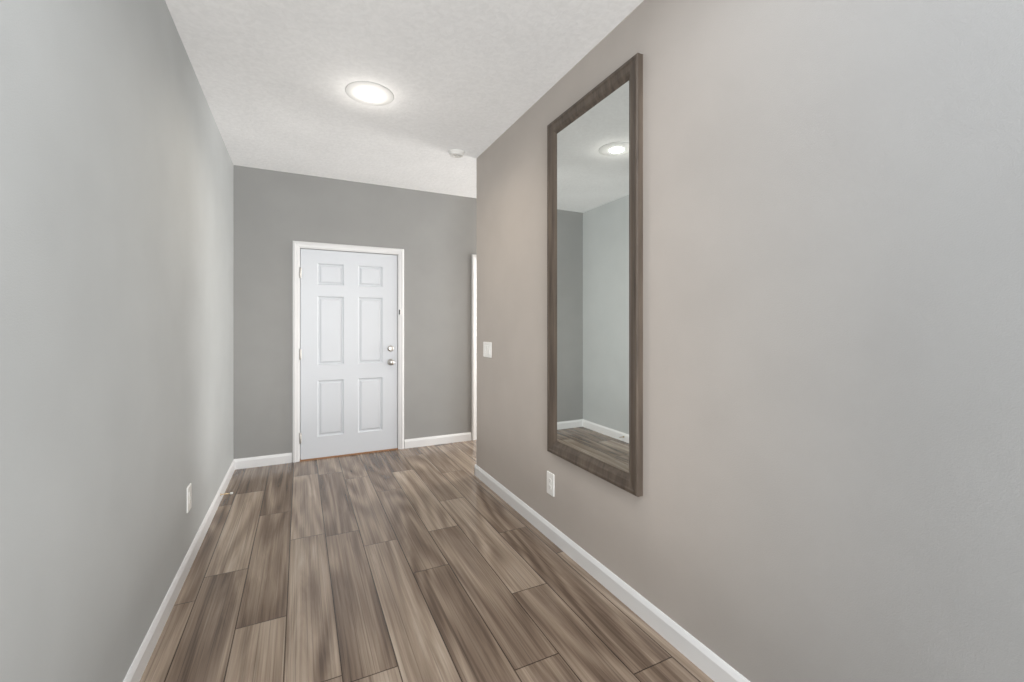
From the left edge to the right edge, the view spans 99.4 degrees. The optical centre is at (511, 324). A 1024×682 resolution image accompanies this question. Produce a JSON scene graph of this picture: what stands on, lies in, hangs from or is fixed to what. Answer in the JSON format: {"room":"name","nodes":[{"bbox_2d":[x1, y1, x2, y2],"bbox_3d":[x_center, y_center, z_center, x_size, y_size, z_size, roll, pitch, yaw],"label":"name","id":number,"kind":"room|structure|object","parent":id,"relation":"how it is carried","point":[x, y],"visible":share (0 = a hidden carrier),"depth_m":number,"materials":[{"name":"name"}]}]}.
{"room":"entrance hallway","nodes":[
{"label":"entrance hallway","id":0,"kind":"room"},
{"bbox_2d":[0,0,233,681],"bbox_3d":[-0.986,-0.070,0.654,0.120,2.740,7.480,0,0,-26],"label":"wall","id":1,"kind":"structure","parent":0,"point":[116,302],"depth_m":1.32,"materials":[{"name":"paint"}]},
{"bbox_2d":[123,459,238,681],"bbox_3d":[-0.920,1.254,0.670,0.013,0.092,7.210,0,0,-26],"label":"baseboard","id":2,"kind":"structure","parent":1,"relation":"attached to","point":[135,672],"depth_m":2.00,"materials":[{"name":"white wood"}]},
{"bbox_2d":[187,483,191,512],"bbox_3d":[-1.736,0.930,2.336,0.008,0.136,0.084,0,0,-26],"label":"electrical outlet","id":3,"kind":"object","parent":1,"relation":"attached to","point":[189,496],"visible":0.98,"depth_m":2.33,"materials":[{"name":"white plastic"}]},
{"bbox_2d":[234,165,475,461],"bbox_3d":[-0.355,-0.070,5.039,4.860,2.740,0.150,0,0,-26],"label":"wall","id":4,"kind":"structure","parent":0,"point":[431,234],"depth_m":4.32,"materials":[{"name":"paint"}]},
{"bbox_2d":[239,453,291,468],"bbox_3d":[-2.280,1.254,4.010,0.438,0.092,0.013,0,0,-26],"label":"baseboard","id":5,"kind":"structure","parent":4,"relation":"attached to","point":[267,460],"depth_m":4.01,"materials":[{"name":"white wood"}]},
{"bbox_2d":[299,249,396,459],"bbox_3d":[-1.610,0.280,4.331,0.918,2.017,0.116,0,0,-26],"label":"door","id":6,"kind":"structure","parent":4,"relation":"in","point":[348,354],"depth_m":4.33,"materials":[{"name":"white wood"}]},
{"bbox_2d":[293,241,403,462],"bbox_3d":[-1.639,0.251,4.403,1.046,2.098,0.168,0,0,-26],"label":"door frame","id":7,"kind":"structure","parent":4,"relation":"attached to","point":[298,246],"depth_m":4.23,"materials":[{"name":"white wood"}]},
{"bbox_2d":[300,448,397,461],"bbox_3d":[-1.640,1.294,4.406,0.920,0.011,0.162,0,0,-26],"label":"door sill","id":8,"kind":"structure","parent":4,"relation":"attached to","point":[348,454],"depth_m":4.32,"materials":[{"name":"brown wood"}]},
{"bbox_2d":[404,432,470,448],"bbox_3d":[-0.797,1.254,4.734,0.747,0.092,0.013,0,0,-26],"label":"baseboard","id":9,"kind":"structure","parent":4,"relation":"attached to","point":[451,438],"depth_m":4.72,"materials":[{"name":"white wood"}]},
{"bbox_2d":[471,254,475,439],"bbox_3d":[-0.086,0.251,5.161,0.892,2.098,0.168,0,0,-26],"label":"door frame","id":10,"kind":"structure","parent":4,"relation":"attached to","point":[473,346],"depth_m":4.91,"materials":[{"name":"white wood"}]},
{"bbox_2d":[165,0,643,197],"bbox_3d":[1.198,-1.480,1.719,4.980,0.080,7.480,0,0,-26],"label":"ceiling","id":11,"kind":"structure","parent":0,"point":[473,80],"depth_m":2.48,"materials":[{"name":"paint"}]},
{"bbox_2d":[345,81,393,105],"bbox_3d":[-0.886,-1.435,2.706,0.290,0.009,0.290,0,0,-26],"label":"recessed light","id":12,"kind":"object","parent":11,"relation":"in","point":[369,93],"visible":1,"depth_m":2.68,"materials":[{"name":"white plastic"}]},
{"bbox_2d":[449,149,464,157],"bbox_3d":[-0.461,-1.421,3.614,0.132,0.037,0.132,0,0,-26],"label":"smoke detector","id":13,"kind":"object","parent":11,"relation":"attached to","point":[456,153],"visible":1,"depth_m":3.58,"materials":[{"name":"white plastic"}]},
{"bbox_2d":[140,440,713,681],"bbox_3d":[1.198,1.325,1.719,4.980,0.050,7.480,0,0,-26],"label":"floor","id":14,"kind":"structure","parent":0,"point":[438,563],"depth_m":2.10,"materials":[{"name":"brown wood"}]},
{"bbox_2d":[476,0,1023,681],"bbox_3d":[1.086,-0.070,1.036,0.120,2.740,6.110,0,0,-26],"label":"wall","id":15,"kind":"structure","parent":0,"point":[832,340],"depth_m":1.29,"materials":[{"name":"paint"}]},
{"bbox_2d":[483,342,491,357],"bbox_3d":[-0.203,0.200,3.530,0.010,0.124,0.164,0,0,-26],"label":"light switch","id":16,"kind":"object","parent":15,"relation":"attached to","point":[487,349],"visible":1,"depth_m":3.52,"materials":[{"name":"white plastic"}]},
{"bbox_2d":[547,471,553,496],"bbox_3d":[0.233,0.965,2.639,0.008,0.136,0.084,0,0,-26],"label":"electrical outlet","id":17,"kind":"object","parent":15,"relation":"attached to","point":[550,483],"visible":1,"depth_m":2.63,"materials":[{"name":"white plastic"}]},
{"bbox_2d":[547,53,642,496],"bbox_3d":[0.396,-0.222,2.274,0.035,1.964,0.780,0,0,-26],"label":"mirror","id":18,"kind":"object","parent":15,"relation":"attached to","point":[595,281],"visible":1,"depth_m":2.19,"materials":[{"name":"brown wood"}]},
{"bbox_2d":[475,464,749,681],"bbox_3d":[1.023,1.254,1.013,0.013,0.092,6.123,0,0,-26],"label":"baseboard","id":19,"kind":"structure","parent":15,"relation":"attached to","point":[713,666],"depth_m":1.99,"materials":[{"name":"white wood"}]}
]}

